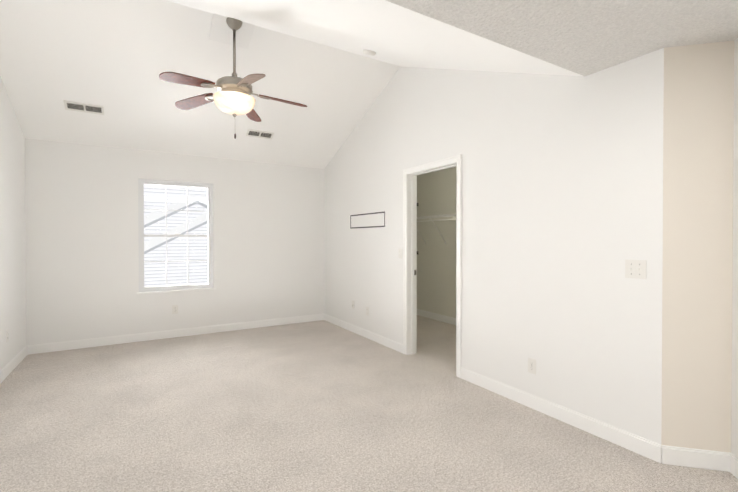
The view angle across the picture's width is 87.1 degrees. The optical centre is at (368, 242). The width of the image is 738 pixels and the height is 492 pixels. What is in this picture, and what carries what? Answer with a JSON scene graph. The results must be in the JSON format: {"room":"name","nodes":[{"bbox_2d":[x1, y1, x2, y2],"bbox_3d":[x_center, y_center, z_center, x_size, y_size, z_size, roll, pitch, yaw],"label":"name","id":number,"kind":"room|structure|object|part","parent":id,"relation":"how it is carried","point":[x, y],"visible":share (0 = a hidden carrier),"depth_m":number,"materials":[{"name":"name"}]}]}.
{"room":"empty bedroom","nodes":[
{"label":"empty bedroom","id":0,"kind":"room"},
{"bbox_2d":[0,76,25,370],"bbox_3d":[-2.028,-0.353,1.196,0.120,3.290,7.650,0,1,-31],"label":"wall","id":1,"kind":"structure","parent":0,"point":[12,244],"depth_m":3.89,"materials":[{"name":"white paint"}]},
{"bbox_2d":[6,329,8,342],"bbox_3d":[-3.473,0.896,3.727,0.008,0.114,0.070,0,1,-31],"label":"electrical outlet","id":2,"kind":"object","parent":1,"relation":"attached to","point":[7,335],"visible":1,"depth_m":3.72,"materials":[{"name":"white plastic"}]},
{"bbox_2d":[25,138,323,344],"bbox_3d":[-1.663,-0.016,5.798,5.495,2.540,0.150,0,1,-31],"label":"wall","id":3,"kind":"structure","parent":0,"point":[82,245],"depth_m":4.95,"materials":[{"name":"white paint"}]},
{"bbox_2d":[172,305,177,313],"bbox_3d":[-2.579,0.890,5.161,0.070,0.114,0.008,0,1,-31],"label":"electrical outlet","id":4,"kind":"object","parent":3,"relation":"attached to","point":[174,309],"visible":1,"depth_m":5.16,"materials":[{"name":"white plastic"}]},
{"bbox_2d":[138,179,212,291],"bbox_3d":[-2.587,-0.091,5.234,0.912,1.472,0.070,0,1,-31],"label":"window unit","id":5,"kind":"structure","parent":3,"relation":"in","point":[141,202],"depth_m":5.20,"materials":[{"name":"white plastic"}]},
{"bbox_2d":[136,288,215,294],"bbox_3d":[-2.554,0.646,5.186,0.950,0.022,0.058,0,1,-31],"label":"window sill","id":6,"kind":"structure","parent":3,"relation":"attached to","point":[169,291],"depth_m":5.15,"materials":[{"name":"white wood"}]},
{"bbox_2d":[0,0,399,168],"bbox_3d":[-1.795,-1.639,4.479,3.920,1.051,2.250,0,1,-31],"label":"ceiling","id":7,"kind":"structure","parent":0,"point":[115,58],"depth_m":4.07,"materials":[{"name":"white paint"}]},
{"bbox_2d":[63,100,103,114],"bbox_3d":[-3.019,-1.430,4.119,0.340,0.062,0.134,0,1,-31],"label":"air vent","id":8,"kind":"object","parent":7,"relation":"attached to","point":[83,107],"visible":1,"depth_m":4.11,"materials":[{"name":"silver metal"}]},
{"bbox_2d":[159,13,306,138],"bbox_3d":[-1.184,-1.492,3.483,1.254,1.108,1.224,0,1,-31],"label":"ceiling fan","id":9,"kind":"object","parent":7,"relation":"attached to","point":[233,97],"depth_m":3.47,"materials":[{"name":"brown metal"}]},
{"bbox_3d":[-1.275,-1.972,3.605,0.360,0.152,0.294,0,1,-31],"label":"ceiling fan patch","id":10,"kind":"part","parent":9,"relation":"part of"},
{"bbox_3d":[-1.218,-1.237,3.516,0.368,0.139,0.368,0,1,-31],"label":"lamp shade","id":11,"kind":"part","parent":9,"relation":"part of","materials":[{"name":"white glass"}]},
{"bbox_2d":[246,129,273,138],"bbox_3d":[-1.433,-1.426,5.111,0.340,0.062,0.134,0,1,-31],"label":"air vent","id":12,"kind":"object","parent":7,"relation":"attached to","point":[259,134],"visible":1,"depth_m":5.11,"materials":[{"name":"silver metal"}]},
{"bbox_2d":[0,315,737,491],"bbox_3d":[0.274,1.311,2.597,5.495,0.060,7.650,0,1,-31],"label":"floor","id":13,"kind":"structure","parent":0,"point":[320,406],"depth_m":2.70,"materials":[{"name":"carpet"}]},
{"bbox_2d":[417,166,456,317],"bbox_3d":[1.634,0.027,5.479,0.120,2.460,3.800,0,1,-31],"label":"wall","id":14,"kind":"structure","parent":0,"point":[436,255],"depth_m":6.19,"materials":[{"name":"white paint"}]},
{"bbox_2d":[417,309,455,324],"bbox_3d":[1.548,1.204,5.501,0.013,0.105,3.668,0,1,-31],"label":"baseboard","id":15,"kind":"structure","parent":14,"relation":"attached to","point":[440,317],"depth_m":6.22,"materials":[{"name":"white wood"}]},
{"bbox_2d":[417,214,456,243],"bbox_3d":[0.971,-0.199,6.129,0.341,0.442,1.960,0,1,-31],"label":"wire shelf","id":16,"kind":"object","parent":14,"relation":"attached to","point":[438,216],"visible":0.52,"depth_m":5.94,"materials":[{"name":"white metal"}]},
{"bbox_2d":[167,0,737,75],"bbox_3d":[0.491,-1.629,1.390,4.645,1.020,5.400,0,1,-31],"label":"ceiling","id":17,"kind":"structure","parent":0,"point":[584,37],"depth_m":2.18,"materials":[{"name":"paint"}]},
{"bbox_2d":[363,49,375,55],"bbox_3d":[0.004,-1.809,3.692,0.128,0.071,0.121,0,1,-31],"label":"smoke detector","id":18,"kind":"object","parent":17,"relation":"attached to","point":[370,52],"visible":1,"depth_m":3.65,"materials":[{"name":"white plastic"}]},
{"bbox_2d":[324,48,663,444],"bbox_3d":[0.542,-0.378,4.293,0.120,3.290,4.700,0,1,-31],"label":"wall","id":19,"kind":"structure","parent":0,"point":[562,198],"depth_m":2.97,"materials":[{"name":"white paint"}]},
{"bbox_2d":[350,211,384,228],"bbox_3d":[-0.034,-0.290,5.131,0.002,0.190,0.890,0,1,-31],"label":"picture frame","id":20,"kind":"object","parent":19,"relation":"attached to","point":[367,214],"depth_m":5.08,"materials":[{"name":"grey"}]},
{"bbox_2d":[0,313,737,478],"bbox_3d":[-0.290,1.231,2.239,3.920,0.105,7.380,0,1,-31],"label":"baseboard","id":21,"kind":"structure","parent":19,"relation":"attached to","point":[698,458],"depth_m":3.18,"materials":[{"name":"white wood"}]},
{"bbox_2d":[398,248,401,258],"bbox_3d":[0.357,0.125,4.471,0.018,0.114,0.070,0,1,-31],"label":"light switch","id":22,"kind":"object","parent":19,"relation":"attached to","point":[399,253],"visible":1,"depth_m":4.47,"materials":[{"name":"white plastic"}]},
{"bbox_2d":[403,155,461,377],"bbox_3d":[0.687,0.222,4.058,0.158,2.094,0.908,0,1,-31],"label":"door frame","id":23,"kind":"structure","parent":19,"relation":"attached to","point":[450,160],"depth_m":4.37,"materials":[{"name":"white wood"}]},
{"bbox_2d":[528,357,535,374],"bbox_3d":[1.257,0.953,2.995,0.008,0.114,0.070,0,1,-31],"label":"electrical outlet","id":24,"kind":"object","parent":19,"relation":"attached to","point":[531,365],"visible":1,"depth_m":2.99,"materials":[{"name":"white plastic"}]},
{"bbox_2d":[625,259,646,278],"bbox_3d":[1.625,0.163,2.369,0.018,0.114,0.116,0,1,-31],"label":"double light switch","id":25,"kind":"object","parent":19,"relation":"attached to","point":[636,269],"visible":1,"depth_m":2.37,"materials":[{"name":"white plastic"}]},
{"bbox_2d":[661,41,733,452],"bbox_3d":[1.942,0.079,2.256,0.460,2.410,0.120,0,0,14],"label":"wall","id":26,"kind":"structure","parent":0,"point":[698,136],"depth_m":2.21,"materials":[{"name":"beige paint"}]},
{"bbox_2d":[731,38,737,457],"bbox_3d":[2.004,0.084,1.587,0.825,2.410,0.969,0,1,-31],"label":"wall","id":27,"kind":"structure","parent":0,"point":[734,425],"depth_m":1.59,"materials":[{"name":"white paint"}]},
{"label":"outside","id":28,"kind":"structure","parent":0,"visible":0},
{"bbox_2d":[144,185,207,286],"bbox_3d":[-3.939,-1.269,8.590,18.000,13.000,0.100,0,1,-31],"label":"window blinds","id":29,"kind":"object","parent":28,"point":[159,199],"depth_m":8.39,"materials":[{"name":"white plastic"}]},
{"bbox_2d":[144,193,207,253],"bbox_3d":[-4.207,0.401,8.313,11.164,4.593,0.120,0,1,-31],"label":"trim","id":30,"kind":"structure","parent":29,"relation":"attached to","point":[194,201],"depth_m":8.30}
]}

